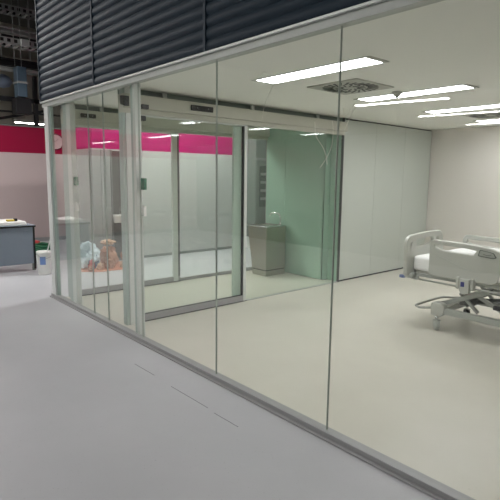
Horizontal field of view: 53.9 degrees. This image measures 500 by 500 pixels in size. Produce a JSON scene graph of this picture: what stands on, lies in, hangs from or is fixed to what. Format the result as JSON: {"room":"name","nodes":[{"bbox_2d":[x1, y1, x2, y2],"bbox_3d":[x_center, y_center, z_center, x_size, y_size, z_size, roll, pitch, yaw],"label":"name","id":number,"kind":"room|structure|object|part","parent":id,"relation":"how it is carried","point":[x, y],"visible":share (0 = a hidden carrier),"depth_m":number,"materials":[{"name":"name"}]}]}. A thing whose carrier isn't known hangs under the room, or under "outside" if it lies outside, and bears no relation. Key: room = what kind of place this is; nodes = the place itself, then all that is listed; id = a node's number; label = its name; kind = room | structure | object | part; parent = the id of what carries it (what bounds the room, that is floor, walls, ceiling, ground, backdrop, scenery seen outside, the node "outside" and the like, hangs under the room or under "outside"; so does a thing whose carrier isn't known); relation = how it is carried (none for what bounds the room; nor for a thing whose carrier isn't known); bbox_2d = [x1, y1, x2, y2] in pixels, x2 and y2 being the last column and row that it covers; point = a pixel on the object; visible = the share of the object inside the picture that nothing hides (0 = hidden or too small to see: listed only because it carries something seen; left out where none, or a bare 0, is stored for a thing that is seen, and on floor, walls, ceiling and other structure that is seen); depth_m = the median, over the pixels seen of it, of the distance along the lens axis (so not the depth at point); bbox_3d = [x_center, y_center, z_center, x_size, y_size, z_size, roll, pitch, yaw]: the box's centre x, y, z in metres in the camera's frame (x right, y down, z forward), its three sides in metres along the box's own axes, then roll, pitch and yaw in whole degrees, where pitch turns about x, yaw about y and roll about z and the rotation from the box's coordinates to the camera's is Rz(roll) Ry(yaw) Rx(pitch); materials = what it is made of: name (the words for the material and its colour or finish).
{"room":"hospital corridor","nodes":[
{"label":"hospital corridor","id":0,"kind":"room"},
{"bbox_2d":[0,0,35,28],"bbox_3d":[-7.330,-4.858,0.129,34.400,0.200,23.400,-7,11,-41],"label":"ceiling","id":1,"kind":"structure","parent":0,"point":[21,3],"depth_m":14.58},
{"bbox_2d":[11,0,31,115],"bbox_3d":[-5.175,-4.699,10.982,0.340,3.260,0.320,-7,11,-41],"label":"vent duct","id":2,"kind":"object","parent":1,"relation":"hanging from","point":[21,105],"visible":1,"depth_m":11.04,"materials":[{"name":"metal"}]},
{"bbox_2d":[13,5,43,124],"bbox_3d":[-6.115,-5.140,13.687,1.010,3.180,0.180,-7,11,-41],"label":"hall light","id":3,"kind":"object","parent":1,"relation":"hanging from","point":[14,120],"visible":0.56,"depth_m":13.73,"materials":[{"name":"grey"}]},
{"bbox_2d":[27,0,30,60],"bbox_3d":[-5.307,-5.398,11.805,0.024,2.100,0.021,-7,11,-41],"label":"rod","id":4,"kind":"object","parent":1,"relation":"hanging from","point":[27,0],"visible":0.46,"depth_m":11.82,"materials":[{"name":"metal"}]},
{"bbox_3d":[-5.795,-5.341,11.380,0.024,2.100,0.021,-7,11,-41],"label":"rod","id":5,"kind":"object","parent":1,"relation":"hanging from","visible":0},
{"bbox_2d":[0,74,12,87],"bbox_3d":[-5.956,-4.067,11.843,0.440,0.320,0.440,-7,11,-41],"label":"globe","id":6,"kind":"object","parent":5,"relation":"hanging from","point":[5,81],"visible":1,"depth_m":11.74,"materials":[{"name":"blue"}]},
{"bbox_2d":[0,25,35,39],"bbox_3d":[-5.149,-5.238,12.104,9.000,0.125,0.200,-7,11,-41],"label":"steel beam","id":7,"kind":"structure","parent":5,"relation":"hanging from","point":[4,30],"depth_m":11.70,"materials":[{"name":"grey metal"}]},
{"bbox_2d":[0,57,37,70],"bbox_3d":[-5.027,-4.453,12.069,9.000,0.165,0.280,-7,11,-41],"label":"steel beam","id":8,"kind":"structure","parent":5,"relation":"hanging from","point":[9,62],"depth_m":11.60,"materials":[{"name":"black"}]},
{"bbox_2d":[0,66,37,75],"bbox_3d":[-4.897,-4.251,11.946,9.000,0.107,0.110,-7,11,-41],"label":"pipe","id":9,"kind":"object","parent":8,"relation":"hanging from","point":[2,68],"visible":0.02,"depth_m":11.38,"materials":[{"name":"metal"}]},
{"bbox_2d":[0,36,36,51],"bbox_3d":[-3.971,-4.344,10.869,9.000,0.120,0.370,-7,11,-41],"label":"cable tray","id":10,"kind":"object","parent":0,"point":[8,42],"visible":0.15,"depth_m":10.12,"materials":[{"name":"metal"}]},
{"bbox_3d":[-4.086,-4.364,10.999,9.000,0.120,0.020,-7,11,-41],"label":"rail","id":11,"kind":"part","parent":10,"relation":"part of","materials":[{"name":"grey metal"}]},
{"bbox_2d":[20,39,29,47],"bbox_3d":[-4.586,-4.217,10.033,0.160,0.140,0.060,-7,11,-41],"label":"junction box","id":12,"kind":"object","parent":10,"relation":"attached to","point":[24,43],"visible":1,"depth_m":10.01,"materials":[{"name":"metal"}]},
{"bbox_2d":[0,55,37,62],"bbox_3d":[-6.340,-5.124,13.489,9.000,0.225,0.300,-7,11,-41],"label":"steel beam","id":13,"kind":"structure","parent":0,"point":[0,55],"depth_m":13.37,"materials":[{"name":"metal"}]},
{"bbox_2d":[0,110,42,119],"bbox_3d":[-5.557,-3.270,11.920,1.415,0.408,0.060,-7,11,-41],"label":"brace","id":14,"kind":"object","parent":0,"point":[41,111],"visible":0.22,"depth_m":11.77,"materials":[{"name":"black metal"}]},
{"bbox_2d":[0,125,65,237],"bbox_3d":[-7.991,-1.234,9.408,12.500,2.700,0.200,-7,11,-41],"label":"wall","id":15,"kind":"structure","parent":0,"point":[23,170],"depth_m":11.63,"materials":[{"name":"white paint"}]},
{"bbox_2d":[0,124,60,128],"bbox_3d":[-7.972,-2.581,9.205,12.500,0.025,0.250,-7,11,-41],"label":"trim","id":16,"kind":"structure","parent":15,"relation":"on","point":[0,124],"depth_m":11.41,"materials":[{"name":"grey metal"}]},
{"bbox_2d":[0,76,59,126],"bbox_3d":[-4.839,-3.559,11.973,9.000,1.175,0.100,-7,11,-41],"label":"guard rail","id":17,"kind":"object","parent":16,"relation":"on","point":[35,101],"visible":0.15,"depth_m":11.68,"materials":[{"name":"black metal"}]},
{"bbox_3d":[-4.839,-3.567,11.972,9.000,0.100,0.100,-7,11,-41],"label":"rail","id":18,"kind":"part","parent":17,"relation":"part of","materials":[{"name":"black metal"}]},
{"bbox_3d":[-4.842,-3.290,12.013,9.000,0.040,0.060,-7,11,-41],"label":"rail","id":19,"kind":"part","parent":17,"relation":"part of","materials":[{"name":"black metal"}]},
{"bbox_3d":[-5.115,-3.527,11.732,0.085,1.175,0.100,-7,11,-41],"label":"post","id":20,"kind":"part","parent":17,"relation":"part of","materials":[{"name":"black metal"}]},
{"bbox_2d":[35,236,65,240],"bbox_3d":[-7.934,0.070,9.517,12.500,0.090,0.020,-7,11,-41],"label":"baseboard","id":21,"kind":"structure","parent":15,"relation":"attached to","point":[60,237],"depth_m":12.06,"materials":[{"name":"grey"}]},
{"bbox_2d":[54,134,61,149],"bbox_3d":[-4.714,-2.618,11.924,0.400,0.400,0.039,-7,11,-41],"label":"wall clock","id":22,"kind":"object","parent":15,"relation":"attached to","point":[57,138],"visible":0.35,"depth_m":11.95,"materials":[{"name":"white plastic"}]},
{"bbox_2d":[0,22,78,127],"bbox_3d":[-15.016,-3.058,9.210,34.000,6.200,0.200,-7,11,-41],"label":"wall","id":23,"kind":"structure","parent":0,"point":[6,51],"depth_m":15.47,"materials":[{"name":"concrete"}]},
{"bbox_3d":[-5.792,-5.510,10.818,0.200,0.325,9.000,-7,11,-41],"label":"steel beam","id":24,"kind":"structure","parent":23,"relation":"attached to","visible":0},
{"bbox_2d":[0,3,35,20],"bbox_3d":[-4.881,-5.542,11.755,9.000,0.130,0.370,-7,11,-41],"label":"cable tray","id":25,"kind":"object","parent":24,"relation":"attached to","point":[5,9],"visible":0.14,"depth_m":11.29,"materials":[{"name":"metal"}]},
{"bbox_3d":[-4.997,-5.563,11.886,9.000,0.130,0.020,-7,11,-41],"label":"rail","id":26,"kind":"part","parent":25,"relation":"part of","materials":[{"name":"grey metal"}]},
{"bbox_2d":[1,34,36,41],"bbox_3d":[-5.808,-5.455,12.832,9.000,0.320,0.320,-7,11,-41],"label":"duct","id":27,"kind":"object","parent":24,"relation":"hanging from","point":[5,35],"visible":0.03,"depth_m":12.53,"materials":[{"name":"black metal"}]},
{"bbox_2d":[76,149,112,249],"bbox_3d":[-2.936,-0.838,9.292,0.350,2.050,0.692,-7,11,-41],"label":"wall","id":28,"kind":"structure","parent":0,"point":[96,164],"depth_m":9.05,"materials":[{"name":"grey paint"}]},
{"bbox_3d":[-3.066,-0.824,9.187,0.014,2.050,0.680,-7,11,-41],"label":"panel","id":29,"kind":"part","parent":28,"relation":"part of","materials":[{"name":"white paint"}]},
{"bbox_3d":[-2.779,-0.790,8.981,0.160,2.050,0.012,-7,11,-41],"label":"panel","id":30,"kind":"part","parent":28,"relation":"part of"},
{"bbox_3d":[-2.647,-0.805,9.095,0.179,2.050,0.012,-7,11,-41],"label":"panel","id":31,"kind":"part","parent":28,"relation":"part of","materials":[{"name":"white paint"}]},
{"bbox_2d":[76,127,241,254],"bbox_3d":[-1.469,-1.270,10.951,4.770,2.475,1.300,-7,11,-41],"label":"wall","id":32,"kind":"structure","parent":0,"point":[197,153],"depth_m":10.20,"materials":[{"name":"white paint"}]},
{"bbox_2d":[110,150,121,257],"bbox_3d":[-2.438,-0.829,9.272,0.360,2.070,0.020,-7,11,-41],"label":"service recess","id":33,"kind":"object","parent":32,"relation":"attached to","point":[114,155],"visible":0.38,"depth_m":9.18,"materials":[{"name":"grey"}]},
{"bbox_3d":[-2.562,-0.815,9.164,0.030,2.070,0.020,-7,11,-41],"label":"frame","id":34,"kind":"part","parent":33,"relation":"part of","materials":[{"name":"white metal"}]},
{"bbox_2d":[113,207,120,222],"bbox_3d":[-2.389,-0.649,9.179,0.257,0.298,0.235,-7,11,-41],"label":"sink","id":35,"kind":"object","parent":32,"relation":"attached to","point":[117,218],"visible":0.64,"depth_m":9.13,"materials":[{"name":"white ceramic"}]},
{"bbox_3d":[-2.390,-0.579,9.189,0.257,0.158,0.235,-7,11,-41],"label":"bowl","id":36,"kind":"part","parent":35,"relation":"part of","materials":[{"name":"white plastic"}]},
{"bbox_2d":[119,246,231,259],"bbox_3d":[-1.050,0.006,10.640,4.770,0.050,0.015,-7,11,-41],"label":"baseboard","id":37,"kind":"structure","parent":32,"relation":"attached to","point":[226,247],"depth_m":10.42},
{"bbox_2d":[35,0,370,101],"bbox_3d":[2.854,-2.466,4.750,6.467,1.743,9.342,-7,11,-41],"label":"wall","id":38,"kind":"structure","parent":0,"point":[82,44],"depth_m":4.33,"materials":[{"name":"metal"}]},
{"bbox_2d":[44,106,60,294],"bbox_3d":[-2.537,-0.581,6.328,0.060,2.438,0.160,-7,11,-41],"label":"trim","id":39,"kind":"structure","parent":38,"relation":"attached to","point":[48,111],"depth_m":6.28,"materials":[{"name":"metal"}]},
{"bbox_3d":[-2.083,-2.615,5.540,0.091,1.690,1.578,-7,11,-41],"label":"cladding panel","id":40,"kind":"part","parent":38,"relation":"part of","materials":[{"name":"metal"}]},
{"bbox_2d":[87,96,95,312],"bbox_3d":[-1.638,-0.446,5.312,0.014,2.430,0.370,-7,11,-41],"label":"window","id":41,"kind":"structure","parent":38,"relation":"in","point":[87,96],"depth_m":5.44,"materials":[{"name":"clear glass"}]},
{"bbox_2d":[102,92,109,319],"bbox_3d":[-1.272,-0.381,4.900,0.014,2.430,0.740,-7,11,-41],"label":"window","id":42,"kind":"structure","parent":38,"relation":"in","point":[102,92],"depth_m":5.17,"materials":[{"name":"clear glass"}]},
{"bbox_2d":[137,82,143,336],"bbox_3d":[-0.642,-0.269,4.191,0.014,2.430,1.170,-7,11,-41],"label":"window","id":43,"kind":"structure","parent":38,"relation":"in","point":[137,82],"depth_m":4.62,"materials":[{"name":"clear glass"}]},
{"bbox_3d":[-0.924,-2.409,4.235,0.091,1.690,1.913,-7,11,-41],"label":"cladding panel","id":44,"kind":"part","parent":38,"relation":"part of","materials":[{"name":"metal"}]},
{"bbox_2d":[60,105,269,297],"bbox_3d":[-1.027,-0.755,7.452,3.530,2.490,0.140,-7,11,-41],"label":"window frame","id":45,"kind":"structure","parent":38,"relation":"in","point":[111,116],"depth_m":7.26,"materials":[{"name":"grey metal"}]},
{"bbox_2d":[80,113,95,117],"bbox_3d":[-2.058,-1.710,6.269,0.200,0.050,0.033,-7,11,-41],"label":"sensor","id":46,"kind":"object","parent":45,"relation":"attached to","point":[84,115],"visible":0.94,"depth_m":6.25,"materials":[{"name":"black plastic"}]},
{"bbox_3d":[-1.672,-1.652,6.765,1.620,0.030,0.040,-7,11,-41],"label":"rail","id":47,"kind":"part","parent":45,"relation":"part of","materials":[{"name":"metal"}]},
{"bbox_3d":[-1.697,0.502,7.083,1.620,0.075,0.040,-7,11,-41],"label":"rail","id":48,"kind":"part","parent":45,"relation":"part of","materials":[{"name":"grey metal"}]},
{"bbox_3d":[-1.051,-1.959,7.318,3.530,0.070,0.015,-7,11,-41],"label":"transom glass","id":49,"kind":"part","parent":45,"relation":"part of","materials":[{"name":"grey"}]},
{"bbox_2d":[215,60,332,373],"bbox_3d":[0.118,-0.132,3.332,0.017,2.430,1.140,-7,11,-41],"label":"window","id":50,"kind":"structure","parent":38,"relation":"in","point":[216,60],"depth_m":3.69,"materials":[{"name":"clear glass"}]},
{"bbox_3d":[0.349,-2.181,2.802,0.091,1.690,1.923,-7,11,-41],"label":"cladding panel","id":51,"kind":"part","parent":38,"relation":"part of","materials":[{"name":"metal"}]},
{"bbox_2d":[326,26,356,429],"bbox_3d":[0.874,0.002,2.482,0.017,2.430,1.150,-7,11,-41],"label":"window","id":52,"kind":"structure","parent":38,"relation":"in","point":[341,35],"depth_m":2.89,"materials":[{"name":"clear glass"}]},
{"bbox_2d":[0,239,499,499],"bbox_3d":[-7.405,1.422,1.057,34.000,0.102,23.000,-7,11,-41],"label":"floor","id":53,"kind":"structure","parent":0,"point":[89,411],"depth_m":3.74,"materials":[{"name":"grey"}]},
{"bbox_2d":[0,223,36,269],"bbox_3d":[-4.551,-0.005,7.987,1.840,0.765,0.816,-7,11,-41],"label":"desk","id":54,"kind":"object","parent":53,"relation":"on","point":[17,243],"visible":0.88,"depth_m":8.12,"materials":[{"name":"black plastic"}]},
{"bbox_2d":[0,219,26,225],"bbox_3d":[-4.553,-0.414,7.912,1.659,0.064,0.641,-7,11,-41],"label":"plastic sheet","id":55,"kind":"object","parent":54,"relation":"on","point":[3,222],"visible":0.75,"depth_m":8.11,"materials":[{"name":"white plastic"}]},
{"bbox_2d":[36,250,50,274],"bbox_3d":[-3.342,0.203,7.994,0.232,0.380,0.238,-7,11,-41],"label":"bucket","id":56,"kind":"object","parent":53,"relation":"on","point":[43,257],"visible":0.91,"depth_m":7.92,"materials":[{"name":"white plastic"}]},
{"bbox_2d":[35,242,49,254],"bbox_3d":[-4.303,-0.038,10.300,0.536,0.172,0.867,-4,10,-31],"label":"coiled hose","id":57,"kind":"object","parent":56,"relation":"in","point":[42,245],"visible":0.31,"depth_m":10.17,"materials":[{"name":"green plastic"}]},
{"bbox_2d":[81,261,122,271],"bbox_3d":[-2.525,0.297,8.681,1.184,0.008,0.747,-7,11,-41],"label":"sheet","id":58,"kind":"object","parent":53,"relation":"on","point":[117,266],"visible":0.17,"depth_m":8.42,"materials":[{"name":"paper"}]},
{"bbox_2d":[80,241,100,268],"bbox_3d":[-2.781,0.072,8.499,0.359,0.480,0.408,-7,11,-41],"label":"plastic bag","id":59,"kind":"object","parent":58,"relation":"on","point":[86,247],"visible":0.79,"depth_m":8.39,"materials":[{"name":"blue"}]},
{"bbox_2d":[96,262,103,269],"bbox_3d":[-2.545,0.270,8.372,0.130,0.133,0.114,5,10,29],"label":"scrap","id":60,"kind":"object","parent":58,"relation":"on","point":[100,266],"visible":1,"depth_m":8.34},
{"bbox_2d":[100,245,118,263],"bbox_3d":[-2.533,0.089,8.849,0.346,0.352,0.334,1,8,2],"label":"crumpled paper","id":61,"kind":"object","parent":58,"relation":"on","point":[111,250],"visible":0.73,"depth_m":8.74,"materials":[{"name":"brown paper"}]},
{"bbox_2d":[100,239,115,244],"bbox_3d":[-2.550,-0.150,8.847,0.268,0.099,0.279,-7,11,-41],"label":"scrap","id":62,"kind":"object","parent":61,"relation":"on","point":[110,241],"visible":0.87,"depth_m":8.77,"materials":[{"name":"brown paper"}]},
{"bbox_2d":[105,258,114,268],"bbox_3d":[-2.422,0.230,8.516,0.177,0.173,0.155,-1,9,-9],"label":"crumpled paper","id":63,"kind":"object","parent":58,"relation":"on","point":[111,264],"visible":0.89,"depth_m":8.47,"materials":[{"name":"paper"}]},
{"bbox_2d":[246,139,266,247],"bbox_3d":[0.478,-1.440,11.421,1.300,2.720,0.490,-7,11,-41],"label":"storage cabinet","id":64,"kind":"object","parent":53,"relation":"on","point":[256,149],"visible":0.16,"depth_m":10.91,"materials":[{"name":"white plastic"}]},
{"bbox_3d":[0.372,-1.154,11.083,0.610,1.650,0.020,-7,11,-41],"label":"door","id":65,"kind":"part","parent":64,"relation":"part of","materials":[{"name":"grey metal"}]},
{"bbox_3d":[0.383,-1.425,11.034,0.470,0.900,0.004,-7,11,-41],"label":"pane","id":66,"kind":"part","parent":64,"relation":"part of","materials":[{"name":"clear glass"}]},
{"bbox_2d":[50,293,474,499],"bbox_3d":[0.436,1.140,3.120,0.095,0.042,9.310,-7,11,-41],"label":"trim","id":67,"kind":"structure","parent":53,"relation":"on","point":[431,487],"depth_m":3.23,"materials":[{"name":"grey metal"}]},
{"bbox_2d":[62,101,81,304],"bbox_3d":[-2.151,-0.548,5.962,0.065,2.490,0.220,-7,11,-41],"label":"post","id":68,"kind":"object","parent":67,"relation":"on","point":[69,127],"visible":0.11,"depth_m":5.91,"materials":[{"name":"metal"}]},
{"bbox_3d":[-2.191,-0.555,6.006,0.055,2.490,0.100,-7,11,-41],"label":"post","id":69,"kind":"part","parent":68,"relation":"part of","materials":[{"name":"grey metal"}]},
{"bbox_2d":[74,177,78,184],"bbox_3d":[-2.053,-0.813,5.809,0.030,0.100,0.075,-7,11,-41],"label":"plate","id":70,"kind":"object","parent":68,"relation":"attached to","point":[76,182],"visible":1,"depth_m":5.79,"materials":[{"name":"green"}]},
{"bbox_2d":[75,202,78,210],"bbox_3d":[-2.058,-0.516,5.855,0.030,0.100,0.070,-7,11,-41],"label":"switch box","id":71,"kind":"object","parent":68,"relation":"attached to","point":[76,203],"visible":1,"depth_m":5.83,"materials":[{"name":"white plastic"}]},
{"bbox_2d":[130,83,144,335],"bbox_3d":[-1.087,-0.358,4.763,0.065,2.490,0.090,-7,11,-41],"label":"post","id":72,"kind":"object","parent":67,"relation":"on","point":[133,88],"visible":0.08,"depth_m":4.72,"materials":[{"name":"metal"}]},
{"bbox_3d":[-1.101,-0.361,4.779,0.055,2.490,0.045,-7,11,-41],"label":"post","id":73,"kind":"part","parent":72,"relation":"part of","materials":[{"name":"grey metal"}]},
{"bbox_2d":[141,178,146,189],"bbox_3d":[-1.012,-0.626,4.668,0.030,0.110,0.085,-7,11,-41],"label":"plate","id":74,"kind":"object","parent":72,"relation":"attached to","point":[143,180],"visible":0.79,"depth_m":4.64,"materials":[{"name":"green plastic"}]},
{"bbox_2d":[141,206,146,215],"bbox_3d":[-1.020,-0.373,4.711,0.030,0.095,0.070,-7,11,-41],"label":"switch box","id":75,"kind":"object","parent":72,"relation":"attached to","point":[143,208],"visible":0.78,"depth_m":4.69,"materials":[{"name":"white plastic"}]},
{"bbox_2d":[247,212,285,276],"bbox_3d":[0.270,-0.122,8.263,0.450,1.031,0.480,-7,11,-41],"label":"basin","id":76,"kind":"object","parent":53,"relation":"on","point":[267,240],"visible":0.99,"depth_m":8.11,"materials":[{"name":"silver metal"}]},
{"bbox_2d":[399,230,499,329],"bbox_3d":[2.708,0.411,4.880,0.922,1.022,2.312,-7,11,-41],"label":"hospital bed","id":77,"kind":"object","parent":53,"relation":"on","point":[472,265],"visible":1,"depth_m":5.12,"materials":[{"name":"plastic"}]},
{"bbox_3d":[2.723,0.226,4.874,0.715,0.158,2.035,-7,11,-41],"label":"mattress","id":78,"kind":"part","parent":77,"relation":"part of","materials":[{"name":"white fabric"}]},
{"bbox_3d":[2.506,0.382,4.696,0.040,0.040,2.100,-7,11,-41],"label":"frame rail","id":79,"kind":"part","parent":77,"relation":"part of","materials":[{"name":"grey metal"}]},
{"bbox_3d":[2.168,0.120,4.974,0.040,0.393,0.755,-7,11,-41],"label":"rail","id":80,"kind":"part","parent":77,"relation":"part of","materials":[{"name":"plastic"}]},
{"bbox_3d":[2.247,0.498,5.117,0.030,0.271,0.536,-7,11,-41],"label":"lift arm","id":81,"kind":"part","parent":77,"relation":"part of","materials":[{"name":"grey paint"}]},
{"bbox_3d":[2.387,0.552,5.345,0.200,0.080,0.140,-7,11,-41],"label":"motor","id":82,"kind":"part","parent":77,"relation":"part of","materials":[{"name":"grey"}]},
{"bbox_3d":[2.285,0.552,5.133,0.030,0.201,0.218,-7,11,-41],"label":"lift arm","id":83,"kind":"part","parent":77,"relation":"part of","materials":[{"name":"grey paint"}]},
{"bbox_3d":[2.479,0.723,4.727,0.060,0.065,1.540,-7,11,-41],"label":"chassis rail","id":84,"kind":"part","parent":77,"relation":"part of","materials":[{"name":"grey metal"}]},
{"bbox_3d":[2.724,0.055,5.457,0.040,0.393,0.755,-7,11,-41],"label":"rail","id":85,"kind":"part","parent":77,"relation":"part of","materials":[{"name":"plastic"}]},
{"bbox_3d":[2.298,0.044,4.770,0.002,0.061,0.153,-7,11,-41],"label":"panel","id":86,"kind":"part","parent":77,"relation":"part of","materials":[{"name":"grey paint"}]},
{"bbox_3d":[2.303,0.043,4.773,0.010,0.075,0.174,-7,11,-41],"label":"control panel","id":87,"kind":"part","parent":77,"relation":"part of","materials":[{"name":"grey plastic"}]},
{"bbox_3d":[2.454,0.572,4.943,0.030,0.192,0.362,-7,11,-41],"label":"lift arm","id":88,"kind":"part","parent":77,"relation":"part of","materials":[{"name":"grey paint"}]},
{"bbox_3d":[2.661,0.508,5.460,0.030,0.201,0.218,-7,11,-41],"label":"lift arm","id":89,"kind":"part","parent":77,"relation":"part of","materials":[{"name":"grey paint"}]},
{"bbox_2d":[75,0,499,129],"bbox_3d":[2.973,-1.633,4.792,6.380,0.120,9.300,-7,11,-41],"label":"ceiling","id":90,"kind":"structure","parent":0,"point":[445,43],"depth_m":4.13,"materials":[{"name":"white paint"}]},
{"bbox_2d":[251,56,388,84],"bbox_3d":[0.539,-1.506,4.166,0.250,0.006,1.310,-7,11,-41],"label":"recessed light","id":91,"kind":"object","parent":90,"relation":"in","point":[368,60],"visible":1,"depth_m":4.08,"materials":[{"name":"grey"}]},
{"bbox_2d":[307,78,393,94],"bbox_3d":[0.983,-1.592,4.822,0.600,0.018,0.600,-7,11,-41],"label":"ceiling vent","id":92,"kind":"object","parent":90,"relation":"in","point":[356,85],"visible":0.95,"depth_m":4.77,"materials":[{"name":"grey"}]},
{"bbox_2d":[392,91,402,97],"bbox_3d":[1.516,-1.601,5.079,0.110,0.062,0.110,-7,11,-41],"label":"smoke detector","id":93,"kind":"object","parent":90,"relation":"attached to","point":[396,94],"visible":1,"depth_m":5.05,"materials":[{"name":"grey"}]},
{"bbox_2d":[353,84,478,101],"bbox_3d":[1.697,-1.641,5.172,0.250,0.006,1.310,-7,11,-41],"label":"recessed light","id":94,"kind":"object","parent":90,"relation":"in","point":[462,86],"visible":1,"depth_m":5.07,"materials":[{"name":"grey"}]},
{"bbox_2d":[422,104,499,113],"bbox_3d":[2.802,-1.770,6.133,0.250,0.006,1.310,-7,11,-41],"label":"recessed light","id":95,"kind":"object","parent":90,"relation":"in","point":[492,105],"visible":1,"depth_m":6.24,"materials":[{"name":"grey plastic"}]},
{"bbox_2d":[459,111,499,118],"bbox_3d":[3.299,-1.848,6.744,0.600,0.018,0.600,-7,11,-41],"label":"ceiling vent","id":96,"kind":"object","parent":90,"relation":"in","point":[493,114],"visible":1,"depth_m":6.72,"materials":[{"name":"grey"}]},
{"bbox_2d":[473,119,499,122],"bbox_3d":[3.914,-1.900,7.100,0.250,0.006,1.310,-7,11,-41],"label":"recessed light","id":97,"kind":"object","parent":90,"relation":"in","point":[490,120],"visible":1,"depth_m":7.40,"materials":[{"name":"grey plastic"}]},
{"bbox_2d":[478,119,499,121],"bbox_3d":[3.914,-1.900,7.100,0.226,0.004,1.210,-7,11,-41],"label":"diffuser","id":98,"kind":"object","parent":97,"relation":"attached to","point":[491,120],"depth_m":7.39,"materials":[{"name":"white plastic"}]},
{"bbox_2d":[265,118,345,280],"bbox_3d":[0.842,-0.829,8.100,0.200,2.490,1.565,-7,11,-41],"label":"wall","id":99,"kind":"structure","parent":0,"point":[301,190],"depth_m":7.91,"materials":[{"name":"green paint"}]},
{"bbox_3d":[0.443,-0.886,8.421,0.030,2.480,0.450,-7,11,-41],"label":"panel","id":100,"kind":"part","parent":99,"relation":"part of","materials":[{"name":"green glass"}]},
{"bbox_3d":[0.876,-0.809,7.933,0.030,2.480,0.856,-7,11,-41],"label":"panel","id":101,"kind":"part","parent":99,"relation":"part of","materials":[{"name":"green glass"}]},
{"bbox_3d":[1.187,-0.763,7.651,0.120,2.480,0.024,-7,11,-41],"label":"return panel","id":102,"kind":"part","parent":99,"relation":"part of","materials":[{"name":"green glass"}]},
{"bbox_3d":[1.263,-0.767,7.716,0.080,2.490,0.425,-7,11,-41],"label":"panel","id":103,"kind":"part","parent":99,"relation":"part of","materials":[{"name":"green glass"}]},
{"bbox_2d":[339,119,431,280],"bbox_3d":[2.325,-0.856,8.403,2.570,2.490,0.124,-7,11,-41],"label":"wall","id":104,"kind":"structure","parent":0,"point":[386,167],"depth_m":8.20,"materials":[{"name":"white paint"}]},
{"bbox_2d":[117,87,347,324],"bbox_3d":[0.042,-0.575,6.316,3.620,2.490,0.140,-7,11,-41],"label":"door","id":105,"kind":"structure","parent":104,"relation":"in","point":[163,105],"depth_m":5.94,"materials":[{"name":"grey metal"}]},
{"bbox_2d":[120,95,128,105],"bbox_3d":[-1.252,-1.490,4.911,0.060,0.108,0.085,-7,11,-41],"label":"sensor box","id":106,"kind":"object","parent":105,"relation":"attached to","point":[124,100],"visible":1,"depth_m":4.88,"materials":[{"name":"black plastic"}]},
{"bbox_2d":[141,104,148,109],"bbox_3d":[-1.082,-1.471,5.055,0.080,0.045,0.040,-7,11,-41],"label":"cable gland","id":107,"kind":"object","parent":105,"relation":"attached to","point":[143,106],"visible":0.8,"depth_m":5.03,"materials":[{"name":"black plastic"}]},
{"bbox_3d":[-0.644,-1.476,5.591,1.600,0.030,0.040,-7,11,-41],"label":"rail","id":108,"kind":"part","parent":105,"relation":"part of","materials":[{"name":"metal"}]},
{"bbox_3d":[-0.670,0.687,5.911,1.600,0.075,0.040,-7,11,-41],"label":"rail","id":109,"kind":"part","parent":105,"relation":"part of","materials":[{"name":"grey metal"}]},
{"bbox_2d":[191,105,212,112],"bbox_3d":[-0.534,-1.587,5.527,0.300,0.060,0.033,-7,11,-41],"label":"sensor","id":110,"kind":"object","parent":105,"relation":"attached to","point":[193,107],"visible":1,"depth_m":5.52,"materials":[{"name":"black plastic"}]},
{"bbox_3d":[0.011,-1.777,6.175,3.600,0.070,0.015,-7,11,-41],"label":"transom glass","id":111,"kind":"part","parent":105,"relation":"part of","materials":[{"name":"grey"}]},
{"bbox_3d":[1.382,-0.735,7.507,0.020,2.490,0.040,-7,11,-41],"label":"post","id":112,"kind":"part","parent":105,"relation":"part of","materials":[{"name":"grey metal"}]},
{"bbox_3d":[1.702,-0.774,7.799,0.826,2.450,0.020,-7,11,-41],"label":"panel","id":113,"kind":"part","parent":104,"relation":"part of","materials":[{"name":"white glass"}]},
{"bbox_3d":[2.334,-0.848,8.348,0.846,2.450,0.020,-7,11,-41],"label":"panel","id":114,"kind":"part","parent":104,"relation":"part of","materials":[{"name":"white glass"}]},
{"bbox_3d":[2.982,-0.923,8.912,0.871,2.450,0.020,-7,11,-41],"label":"panel","id":115,"kind":"part","parent":104,"relation":"part of","materials":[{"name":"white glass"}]},
{"bbox_2d":[425,126,499,249],"bbox_3d":[5.850,-0.525,6.451,0.120,2.490,7.710,-7,11,-41],"label":"wall","id":116,"kind":"structure","parent":0,"point":[464,171],"depth_m":8.65,"materials":[{"name":"white paint"}]},
{"bbox_3d":[5.945,0.206,1.514,6.320,2.490,0.120,-7,11,-41],"label":"wall","id":117,"kind":"structure","parent":0,"visible":0},
{"bbox_2d":[40,0,444,107],"bbox_3d":[0.458,-1.287,2.781,0.090,0.068,9.350,-7,11,-41],"label":"trim","id":118,"kind":"structure","parent":117,"relation":"attached to","point":[373,9],"depth_m":3.14,"materials":[{"name":"metal"}]},
{"label":"outside","id":119,"kind":"structure","parent":0,"visible":0},
{"bbox_2d":[0,74,60,123],"bbox_3d":[-6.539,-4.421,14.501,2.700,1.450,0.060,-7,11,-41],"label":"panel","id":120,"kind":"object","parent":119,"point":[4,105],"visible":0.29,"depth_m":14.43,"materials":[{"name":"concrete"}]}
]}

